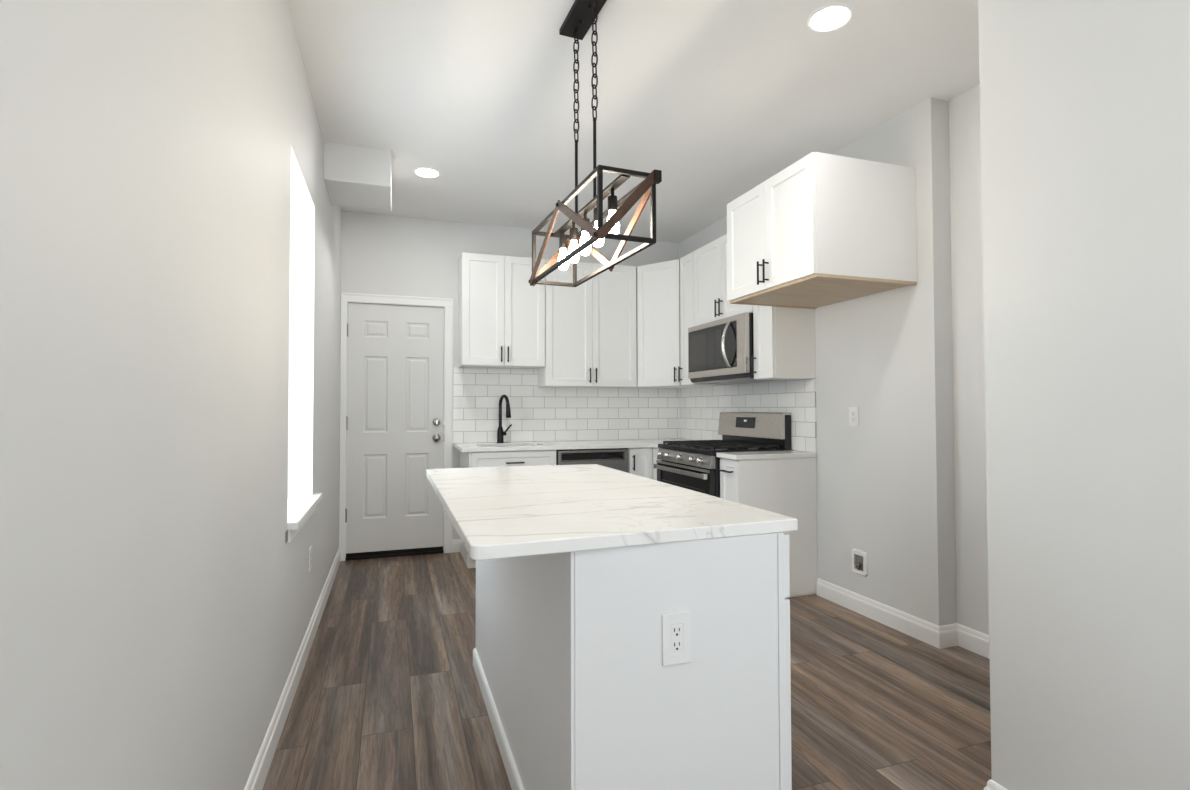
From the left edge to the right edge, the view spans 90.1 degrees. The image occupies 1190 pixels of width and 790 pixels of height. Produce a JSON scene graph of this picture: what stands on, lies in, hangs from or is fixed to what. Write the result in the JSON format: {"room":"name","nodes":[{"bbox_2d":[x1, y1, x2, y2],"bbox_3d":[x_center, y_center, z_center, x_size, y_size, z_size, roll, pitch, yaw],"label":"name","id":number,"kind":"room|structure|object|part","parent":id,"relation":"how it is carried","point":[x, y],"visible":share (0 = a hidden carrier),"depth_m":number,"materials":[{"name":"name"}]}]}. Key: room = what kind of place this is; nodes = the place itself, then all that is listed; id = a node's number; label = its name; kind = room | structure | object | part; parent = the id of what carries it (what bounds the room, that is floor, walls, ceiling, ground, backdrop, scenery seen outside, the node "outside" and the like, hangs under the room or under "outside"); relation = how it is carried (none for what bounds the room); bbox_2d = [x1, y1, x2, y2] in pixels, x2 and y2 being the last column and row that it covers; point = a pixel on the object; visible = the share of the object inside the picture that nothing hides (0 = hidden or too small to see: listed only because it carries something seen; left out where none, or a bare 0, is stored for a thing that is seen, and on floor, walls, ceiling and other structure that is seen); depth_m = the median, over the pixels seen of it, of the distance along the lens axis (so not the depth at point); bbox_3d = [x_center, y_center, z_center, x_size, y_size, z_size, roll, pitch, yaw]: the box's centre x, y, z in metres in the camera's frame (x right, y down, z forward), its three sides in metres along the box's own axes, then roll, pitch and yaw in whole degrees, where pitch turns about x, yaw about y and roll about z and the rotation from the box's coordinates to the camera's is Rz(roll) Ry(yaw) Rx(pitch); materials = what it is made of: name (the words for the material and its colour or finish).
{"room":"kitchen","nodes":[
{"label":"kitchen","id":0,"kind":"room"},
{"bbox_2d":[0,0,341,789],"bbox_3d":[-0.854,-0.172,0.934,0.220,2.783,8.310,0,-1,-19],"label":"wall","id":1,"kind":"structure","parent":0,"point":[157,609],"depth_m":1.04,"materials":[{"name":"grey paint"}]},
{"bbox_2d":[244,548,340,789],"bbox_3d":[-0.708,1.165,0.846,0.015,0.106,8.110,0,-1,-19],"label":"baseboard","id":2,"kind":"structure","parent":1,"relation":"attached to","point":[256,780],"depth_m":2.34,"materials":[{"name":"white paint"}]},
{"bbox_2d":[285,146,322,542],"bbox_3d":[-1.452,-0.205,2.757,0.260,1.615,0.915,0,-1,-19],"label":"window","id":3,"kind":"structure","parent":1,"relation":"in","point":[302,504],"depth_m":3.11,"materials":[{"name":"white paint"}]},
{"bbox_3d":[-1.454,0.533,2.752,0.260,0.030,0.890,0,-1,-19],"label":"sill","id":4,"kind":"part","parent":3,"relation":"part of","materials":[{"name":"white paint"}]},
{"bbox_2d":[309,546,311,571],"bbox_3d":[-1.454,0.838,3.036,0.006,0.116,0.072,0,-1,-19],"label":"power outlet","id":5,"kind":"object","parent":1,"relation":"attached to","point":[310,548],"visible":1,"depth_m":3.01,"materials":[{"name":"white plastic"}]},
{"bbox_2d":[341,211,679,538],"bbox_3d":[-0.444,-0.071,5.355,3.400,2.783,0.200,0,-1,-19],"label":"wall","id":6,"kind":"structure","parent":0,"point":[381,254],"depth_m":4.96,"materials":[{"name":"grey paint"}]},
{"bbox_2d":[339,293,452,560],"bbox_3d":[-1.621,0.251,4.885,0.870,2.123,0.218,0,-1,-19],"label":"door","id":7,"kind":"structure","parent":6,"relation":"in","point":[396,354],"depth_m":4.85,"materials":[{"name":"paint"}]},
{"bbox_3d":[-1.309,0.357,4.915,0.066,0.066,0.080,0,-1,-19],"label":"knob","id":8,"kind":"part","parent":7,"relation":"part of","materials":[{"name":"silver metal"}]},
{"bbox_2d":[452,539,459,552],"bbox_3d":[-1.147,1.261,4.971,0.093,0.106,0.015,0,-1,-19],"label":"baseboard","id":9,"kind":"structure","parent":6,"relation":"attached to","point":[455,542],"depth_m":4.96,"materials":[{"name":"white paint"}]},
{"bbox_2d":[458,252,544,368],"bbox_3d":[-0.781,-0.689,4.980,0.685,0.907,0.319,0,-1,-19],"label":"upper cabinet","id":10,"kind":"object","parent":6,"relation":"attached to","point":[501,317],"visible":0.98,"depth_m":4.86,"materials":[{"name":"white paint"}]},
{"bbox_3d":[-0.906,-0.692,4.817,0.339,0.902,0.019,0,-1,-19],"label":"door","id":11,"kind":"part","parent":10,"relation":"part of","materials":[{"name":"white paint"}]},
{"bbox_3d":[-0.583,-0.691,4.927,0.339,0.902,0.019,0,-1,-19],"label":"door","id":12,"kind":"part","parent":10,"relation":"part of","materials":[{"name":"white paint"}]},
{"bbox_2d":[453,367,679,442],"bbox_3d":[-0.194,0.090,5.326,2.107,0.634,0.008,0,-1,-19],"label":"tile splash","id":13,"kind":"structure","parent":6,"relation":"attached to","point":[537,413],"depth_m":5.25,"materials":[{"name":"white tile"}]},
{"bbox_2d":[538,259,636,387],"bbox_3d":[-0.062,-0.605,5.222,0.826,1.067,0.319,0,-1,-19],"label":"upper cabinet","id":14,"kind":"object","parent":6,"relation":"attached to","point":[591,342],"visible":0.9,"depth_m":5.10,"materials":[{"name":"white paint"}]},
{"bbox_3d":[-0.221,-0.609,5.048,0.409,1.062,0.019,0,-1,-19],"label":"door","id":15,"kind":"part","parent":14,"relation":"part of","materials":[{"name":"white paint"}]},
{"bbox_3d":[0.169,-0.606,5.180,0.409,1.062,0.019,0,-1,-19],"label":"door","id":16,"kind":"part","parent":14,"relation":"part of","materials":[{"name":"white paint"}]},
{"bbox_2d":[629,259,705,387],"bbox_3d":[0.647,-0.605,5.296,0.555,1.067,0.635,0,-1,-19],"label":"upper cabinet","id":17,"kind":"object","parent":6,"relation":"attached to","point":[658,332],"visible":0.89,"depth_m":5.11,"materials":[{"name":"white paint"}]},
{"bbox_3d":[0.545,-0.609,5.115,0.420,1.062,0.019,-1,-2,38],"label":"door","id":18,"kind":"part","parent":17,"relation":"part of","materials":[{"name":"white paint"}]},
{"bbox_2d":[262,552,991,789],"bbox_3d":[0.802,1.286,1.351,4.000,0.120,8.900,0,-1,-19],"label":"floor","id":19,"kind":"structure","parent":0,"point":[388,696],"depth_m":2.42,"materials":[{"name":"wood"}]},
{"bbox_2d":[460,450,555,567],"bbox_3d":[-0.709,0.868,4.774,0.665,0.878,0.682,0,-1,-19],"label":"base cabinet","id":20,"kind":"object","parent":19,"relation":"on","point":[530,457],"visible":0.21,"depth_m":4.50,"materials":[{"name":"white paint"}]},
{"bbox_3d":[-0.609,0.508,4.505,0.648,0.157,0.019,0,-1,-19],"label":"drawer","id":21,"kind":"part","parent":20,"relation":"part of","materials":[{"name":"white paint"}]},
{"bbox_3d":[-0.604,0.511,4.478,0.140,0.012,0.036,0,-1,-19],"label":"handle","id":22,"kind":"part","parent":20,"relation":"part of","materials":[{"name":"black metal"}]},
{"bbox_2d":[556,448,627,472],"bbox_3d":[-0.104,0.872,4.967,0.592,0.873,0.600,0,-1,-19],"label":"dishwasher","id":23,"kind":"object","parent":19,"relation":"on","point":[614,458],"visible":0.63,"depth_m":4.71,"materials":[{"name":"silver metal"}]},
{"bbox_3d":[-0.017,0.487,4.717,0.514,0.050,0.002,0,-1,-19],"label":"pocket handle","id":24,"kind":"part","parent":23,"relation":"part of","materials":[{"name":"black glass"}]},
{"bbox_2d":[473,532,791,789],"bbox_3d":[-0.024,0.804,2.142,0.624,0.884,1.584,0,-1,-19],"label":"kitchen island","id":25,"kind":"object","parent":19,"relation":"on","point":[577,692],"visible":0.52,"depth_m":1.41,"materials":[{"name":"paint"}]},
{"bbox_3d":[-0.312,1.206,2.035,0.013,0.076,1.581,0,-1,-19],"label":"moulding","id":26,"kind":"part","parent":25,"relation":"part of","materials":[{"name":"white paint"}]},
{"bbox_3d":[-0.303,0.802,2.047,0.008,0.884,1.583,0,-1,-19],"label":"panel","id":27,"kind":"part","parent":25,"relation":"part of","materials":[{"name":"paint"}]},
{"bbox_2d":[426,464,797,559],"bbox_3d":[-0.132,0.346,2.134,0.833,0.030,1.666,0,-1,-19],"label":"island countertop","id":28,"kind":"structure","parent":25,"relation":"on","point":[515,511],"depth_m":1.61,"materials":[{"name":"stone"}]},
{"bbox_2d":[662,611,690,665],"bbox_3d":[0.189,0.566,1.380,0.072,0.116,0.006,0,-1,-19],"label":"power outlet","id":29,"kind":"object","parent":25,"relation":"attached to","point":[676,627],"visible":1,"depth_m":1.38,"materials":[{"name":"white plastic"}]},
{"bbox_2d":[671,624,682,653],"bbox_3d":[0.190,0.566,1.379,0.031,0.065,0.002,0,-1,-19],"label":"receptacle","id":30,"kind":"object","parent":29,"relation":"attached to","point":[676,629],"depth_m":1.38,"materials":[{"name":"white plastic"}]},
{"bbox_3d":[0.203,0.786,1.393,0.527,0.884,0.018,0,-1,-19],"label":"panel","id":31,"kind":"part","parent":25,"relation":"part of","materials":[{"name":"paint"}]},
{"bbox_3d":[0.211,0.805,2.221,0.018,0.884,1.584,0,-1,-19],"label":"frame","id":32,"kind":"part","parent":25,"relation":"part of","materials":[{"name":"paint"}]},
{"bbox_3d":[0.398,0.435,1.735,0.018,0.156,0.517,0,-1,-19],"label":"drawer","id":33,"kind":"part","parent":25,"relation":"part of","materials":[{"name":"paint"}]},
{"bbox_3d":[0.399,0.821,1.726,0.018,0.604,0.517,0,-1,-19],"label":"door","id":34,"kind":"part","parent":25,"relation":"part of","materials":[{"name":"paint"}]},
{"bbox_2d":[628,447,658,480],"bbox_3d":[0.578,0.874,5.120,0.783,0.878,0.856,0,-1,-19],"label":"base cabinet","id":35,"kind":"object","parent":19,"relation":"on","point":[641,461],"visible":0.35,"depth_m":4.83,"materials":[{"name":"white paint"}]},
{"bbox_2d":[453,439,687,451],"bbox_3d":[-0.056,0.415,4.912,2.105,0.030,0.847,0,-1,-19],"label":"countertop","id":36,"kind":"structure","parent":35,"relation":"on","point":[638,443],"depth_m":4.77,"materials":[{"name":"stone"}]},
{"bbox_2d":[497,395,511,442],"bbox_3d":[-0.758,0.199,4.950,0.126,0.405,0.177,0,-1,-5],"label":"kitchen faucet","id":37,"kind":"object","parent":36,"relation":"on","point":[500,434],"visible":0.96,"depth_m":4.97,"materials":[{"name":"black metal"}]},
{"bbox_3d":[-0.757,0.134,4.945,0.027,0.275,0.149,1,-2,-39],"label":"spout","id":38,"kind":"part","parent":37,"relation":"part of","materials":[{"name":"black metal"}]},
{"bbox_3d":[0.516,0.813,4.760,0.019,0.760,0.200,0,-1,-19],"label":"door","id":39,"kind":"part","parent":35,"relation":"part of","materials":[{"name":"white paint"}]},
{"bbox_2d":[654,412,790,497],"bbox_3d":[0.892,0.711,4.330,0.675,1.166,0.830,0,-1,-19],"label":"gas range","id":40,"kind":"object","parent":19,"relation":"on","point":[694,465],"visible":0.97,"depth_m":4.19,"materials":[{"name":"silver metal"}]},
{"bbox_3d":[0.502,0.455,4.552,0.042,0.052,0.052,0,-1,-19],"label":"knob","id":41,"kind":"part","parent":40,"relation":"part of","materials":[{"name":"metal"}]},
{"bbox_3d":[0.539,0.452,4.443,0.042,0.052,0.052,0,-1,-19],"label":"knob","id":42,"kind":"part","parent":40,"relation":"part of","materials":[{"name":"metal"}]},
{"bbox_3d":[0.603,0.448,4.254,0.042,0.052,0.052,0,-1,-19],"label":"knob","id":43,"kind":"part","parent":40,"relation":"part of","materials":[{"name":"metal"}]},
{"bbox_3d":[0.591,0.541,4.232,0.038,0.036,0.786,0,-1,-19],"label":"oven handle","id":44,"kind":"part","parent":40,"relation":"part of","materials":[{"name":"metal"}]},
{"bbox_3d":[0.611,0.507,4.239,0.002,0.018,0.818,0,-1,-19],"label":"door trim","id":45,"kind":"part","parent":40,"relation":"part of","materials":[{"name":"metal"}]},
{"bbox_3d":[0.632,0.778,4.240,0.040,0.560,0.818,0,-1,-19],"label":"oven door","id":46,"kind":"part","parent":40,"relation":"part of","materials":[{"name":"black glass"}]},
{"bbox_3d":[0.633,0.449,4.248,0.044,0.083,0.822,0,-1,-19],"label":"control panel","id":47,"kind":"part","parent":40,"relation":"part of","materials":[{"name":"metal"}]},
{"bbox_3d":[0.662,0.444,4.079,0.042,0.052,0.052,0,-1,-19],"label":"knob","id":48,"kind":"part","parent":40,"relation":"part of","materials":[{"name":"metal"}]},
{"bbox_3d":[0.700,0.441,3.970,0.042,0.052,0.052,0,-1,-19],"label":"knob","id":49,"kind":"part","parent":40,"relation":"part of","materials":[{"name":"metal"}]},
{"bbox_2d":[658,443,782,455],"bbox_3d":[0.885,0.389,4.335,0.553,0.032,0.830,0,-1,-19],"label":"cooktop","id":50,"kind":"object","parent":40,"relation":"in","point":[688,449],"depth_m":4.11,"materials":[{"name":"black metal"}]},
{"bbox_2d":[719,457,816,597],"bbox_3d":[1.104,0.843,3.835,0.613,0.878,0.224,0,-1,-19],"label":"base cabinet","id":51,"kind":"object","parent":19,"relation":"on","point":[783,486],"visible":0.62,"depth_m":3.77,"materials":[{"name":"white paint"}]},
{"bbox_3d":[0.856,0.789,3.755,0.019,0.760,0.212,0,-1,-19],"label":"door","id":52,"kind":"part","parent":51,"relation":"part of","materials":[{"name":"white paint"}]},
{"bbox_2d":[716,450,815,459],"bbox_3d":[1.107,0.388,3.842,0.593,0.030,0.235,0,-1,-19],"label":"countertop","id":53,"kind":"structure","parent":51,"relation":"on","point":[788,453],"depth_m":3.76,"materials":[{"name":"stone"}]},
{"bbox_2d":[287,0,979,242],"bbox_3d":[0.796,-1.631,1.418,4.000,0.150,8.900,0,-1,-19],"label":"ceiling","id":54,"kind":"structure","parent":0,"point":[719,97],"depth_m":2.96,"materials":[{"name":"paint"}]},
{"bbox_2d":[323,142,390,210],"bbox_3d":[-1.507,-1.385,3.810,0.379,0.223,0.480,0,-1,-19],"label":"bulkhead","id":55,"kind":"object","parent":54,"relation":"attached to","point":[354,176],"visible":1,"depth_m":3.61,"materials":[{"name":"grey paint"}]},
{"bbox_2d":[413,167,440,177],"bbox_3d":[-1.127,-1.489,3.984,0.176,0.006,0.176,0,-1,-19],"label":"recessed light","id":56,"kind":"object","parent":54,"relation":"in","point":[425,172],"visible":1,"depth_m":3.98,"materials":[{"name":"white paint"}]},
{"bbox_2d":[416,169,437,176],"bbox_3d":[-1.127,-1.491,3.984,0.147,0.002,0.147,0,-1,-19],"label":"diffuser","id":57,"kind":"object","parent":56,"relation":"attached to","point":[419,172],"depth_m":3.98,"materials":[{"name":"white plastic"}]},
{"bbox_2d":[528,0,661,286],"bbox_3d":[-0.039,-1.013,2.338,0.243,1.039,0.814,0,-1,-22],"label":"pendant light","id":58,"kind":"object","parent":54,"relation":"hanging from","point":[582,14],"visible":1,"depth_m":2.25,"materials":[{"name":"brown metal"}]},
{"bbox_2d":[558,230,568,269],"bbox_3d":[-0.138,-0.627,2.575,0.047,0.174,0.047,0,-1,-19],"label":"bulb","id":59,"kind":"object","parent":58,"relation":"attached to","point":[563,239],"depth_m":2.56,"materials":[{"name":"white glass"}]},
{"bbox_2d":[568,221,578,262],"bbox_3d":[-0.088,-0.630,2.452,0.047,0.174,0.047,0,-1,-19],"label":"bulb","id":60,"kind":"object","parent":58,"relation":"attached to","point":[573,231],"depth_m":2.44,"materials":[{"name":"white glass"}]},
{"bbox_3d":[-0.076,-0.885,2.428,0.016,0.318,0.016,0,-1,-22],"label":"rod","id":61,"kind":"part","parent":58,"relation":"part of","materials":[{"name":"brown metal"}]},
{"bbox_2d":[579,211,590,255],"bbox_3d":[-0.038,-0.633,2.329,0.047,0.174,0.047,0,-1,-19],"label":"bulb","id":62,"kind":"object","parent":58,"relation":"attached to","point":[585,236],"depth_m":2.32,"materials":[{"name":"white glass"}]},
{"bbox_3d":[-0.038,-0.622,2.329,0.210,0.235,0.785,0,-1,-22],"label":"cage frame","id":63,"kind":"part","parent":58,"relation":"part of","materials":[{"name":"brown metal"}]},
{"bbox_3d":[-0.001,-0.889,2.243,0.016,0.318,0.016,0,-1,-22],"label":"rod","id":64,"kind":"part","parent":58,"relation":"part of","materials":[{"name":"brown metal"}]},
{"bbox_2d":[593,207,603,246],"bbox_3d":[0.012,-0.636,2.207,0.047,0.174,0.047,0,-1,-19],"label":"bulb","id":65,"kind":"object","parent":58,"relation":"attached to","point":[598,243],"depth_m":2.19,"materials":[{"name":"white glass"}]},
{"bbox_2d":[607,188,618,233],"bbox_3d":[0.062,-0.638,2.084,0.047,0.174,0.047,0,-1,-19],"label":"bulb","id":66,"kind":"object","parent":58,"relation":"attached to","point":[612,199],"depth_m":2.07,"materials":[{"name":"white glass"}]},
{"bbox_2d":[807,3,852,32],"bbox_3d":[0.956,-1.530,2.416,0.176,0.006,0.176,0,-1,-19],"label":"recessed light","id":67,"kind":"object","parent":54,"relation":"in","point":[831,17],"visible":1,"depth_m":2.41,"materials":[{"name":"white paint"}]},
{"bbox_2d":[811,7,849,29],"bbox_3d":[0.956,-1.531,2.416,0.147,0.002,0.147,0,-1,-19],"label":"diffuser","id":68,"kind":"object","parent":67,"relation":"attached to","point":[824,18],"depth_m":2.41,"materials":[{"name":"white plastic"}]},
{"bbox_2d":[679,84,988,634],"bbox_3d":[1.616,-0.108,3.937,0.410,2.783,3.810,0,-1,-19],"label":"wall","id":69,"kind":"structure","parent":0,"point":[905,488],"depth_m":3.09,"materials":[{"name":"grey paint"}]},
{"bbox_2d":[678,251,729,385],"bbox_3d":[0.887,-0.614,4.893,0.360,1.067,0.238,0,-1,-19],"label":"upper cabinet","id":70,"kind":"object","parent":69,"relation":"attached to","point":[686,262],"visible":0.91,"depth_m":4.88,"materials":[{"name":"white paint"}]},
{"bbox_3d":[0.706,-0.173,4.915,0.036,0.128,0.012,0,-1,-19],"label":"handle","id":71,"kind":"part","parent":70,"relation":"part of","materials":[{"name":"black metal"}]},
{"bbox_3d":[0.759,-0.615,4.850,0.019,1.062,0.233,0,-1,-19],"label":"door","id":72,"kind":"part","parent":70,"relation":"part of","materials":[{"name":"white paint"}]},
{"bbox_2d":[694,234,752,325],"bbox_3d":[1.056,-0.851,4.398,0.360,0.617,0.816,0,-1,-19],"label":"upper cabinet","id":73,"kind":"object","parent":69,"relation":"attached to","point":[711,304],"visible":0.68,"depth_m":4.48,"materials":[{"name":"white paint"}]},
{"bbox_3d":[0.864,-0.847,4.547,0.019,0.612,0.404,0,-1,-19],"label":"door","id":74,"kind":"part","parent":73,"relation":"part of","materials":[{"name":"white paint"}]},
{"bbox_3d":[0.895,-0.636,4.366,0.036,0.128,0.012,0,-1,-19],"label":"handle","id":75,"kind":"part","parent":73,"relation":"part of","materials":[{"name":"black metal"}]},
{"bbox_3d":[0.912,-0.637,4.315,0.036,0.128,0.012,0,-1,-19],"label":"handle","id":76,"kind":"part","parent":73,"relation":"part of","materials":[{"name":"black metal"}]},
{"bbox_3d":[0.994,-0.857,4.162,0.019,0.612,0.404,0,-1,-19],"label":"door","id":77,"kind":"part","parent":73,"relation":"part of","materials":[{"name":"white paint"}]},
{"bbox_2d":[688,312,770,383],"bbox_3d":[1.010,-0.320,4.369,0.443,0.438,0.810,0,-1,-19],"label":"microwave","id":78,"kind":"object","parent":69,"relation":"attached to","point":[720,351],"visible":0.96,"depth_m":4.24,"materials":[{"name":"silver metal"}]},
{"bbox_3d":[0.882,-0.339,4.326,0.032,0.402,0.810,0,-1,-19],"label":"door","id":79,"kind":"part","parent":78,"relation":"part of","materials":[{"name":"metal"}]},
{"bbox_3d":[0.905,-0.349,4.102,0.072,0.316,0.025,0,-1,-19],"label":"handle","id":80,"kind":"part","parent":78,"relation":"part of","materials":[{"name":"metal"}]},
{"bbox_2d":[679,379,816,451],"bbox_3d":[1.117,0.155,4.753,0.008,0.474,1.932,0,-1,-19],"label":"tile splash","id":81,"kind":"structure","parent":69,"relation":"attached to","point":[700,408],"depth_m":4.52,"materials":[{"name":"white tile"}]},
{"bbox_2d":[751,305,814,379],"bbox_3d":[1.223,-0.638,3.904,0.360,1.067,0.213,0,-1,-19],"label":"upper cabinet","id":82,"kind":"object","parent":69,"relation":"attached to","point":[783,337],"visible":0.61,"depth_m":3.81,"materials":[{"name":"white paint"}]},
{"bbox_3d":[1.046,-0.197,3.914,0.036,0.128,0.012,0,-1,-19],"label":"handle","id":83,"kind":"part","parent":82,"relation":"part of","materials":[{"name":"black metal"}]},
{"bbox_3d":[1.096,-0.639,3.860,0.019,1.062,0.208,0,-1,-19],"label":"door","id":84,"kind":"part","parent":82,"relation":"part of","materials":[{"name":"white paint"}]},
{"bbox_2d":[727,152,916,308],"bbox_3d":[1.230,-0.876,3.376,0.688,0.615,0.795,0,-1,-19],"label":"upper cabinet","id":85,"kind":"object","parent":69,"relation":"attached to","point":[825,229],"visible":1,"depth_m":3.06,"materials":[{"name":"white paint"}]},
{"bbox_3d":[0.884,-0.879,3.468,0.019,0.598,0.394,0,-1,-19],"label":"door","id":86,"kind":"part","parent":85,"relation":"part of","materials":[{"name":"white paint"}]},
{"bbox_3d":[0.914,-0.675,3.292,0.036,0.128,0.012,0,-1,-19],"label":"handle","id":87,"kind":"part","parent":85,"relation":"part of","materials":[{"name":"black metal"}]},
{"bbox_3d":[0.931,-0.676,3.241,0.036,0.128,0.012,0,-1,-19],"label":"handle","id":88,"kind":"part","parent":85,"relation":"part of","materials":[{"name":"black metal"}]},
{"bbox_3d":[1.011,-0.888,3.093,0.019,0.598,0.394,0,-1,-19],"label":"door","id":89,"kind":"part","parent":85,"relation":"part of","materials":[{"name":"white paint"}]},
{"bbox_3d":[1.257,-0.576,3.378,0.630,0.016,0.795,0,-1,-19],"label":"panel","id":90,"kind":"part","parent":85,"relation":"part of","materials":[{"name":"beige wood"}]},
{"bbox_2d":[849,407,858,426],"bbox_3d":[1.535,0.129,3.524,0.006,0.116,0.072,0,-1,-19],"label":"power outlet","id":91,"kind":"object","parent":69,"relation":"attached to","point":[853,411],"visible":1,"depth_m":3.52,"materials":[{"name":"white plastic"}]},
{"bbox_2d":[851,411,854,421],"bbox_3d":[1.534,0.129,3.523,0.002,0.065,0.031,0,-1,-19],"label":"receptacle","id":92,"kind":"object","parent":91,"relation":"attached to","point":[852,412],"depth_m":3.53,"materials":[{"name":"white plastic"}]},
{"bbox_2d":[851,549,867,575],"bbox_3d":[1.542,0.980,3.471,0.019,0.136,0.120,0,-1,-19],"label":"box","id":93,"kind":"object","parent":69,"relation":"attached to","point":[859,558],"visible":1,"depth_m":3.47,"materials":[{"name":"white plastic"}]},
{"bbox_2d":[816,578,1007,789],"bbox_3d":[2.040,1.157,0.758,1.058,0.106,6.176,0,-1,-19],"label":"baseboard","id":94,"kind":"structure","parent":69,"relation":"attached to","point":[950,635],"depth_m":3.11,"materials":[{"name":"white paint"}]},
{"bbox_2d":[978,0,1189,789],"bbox_3d":[2.483,-0.202,-0.050,1.333,2.783,4.300,0,-1,-19],"label":"wall","id":95,"kind":"structure","parent":0,"point":[1085,104],"depth_m":1.50,"materials":[{"name":"grey paint"}]}
]}

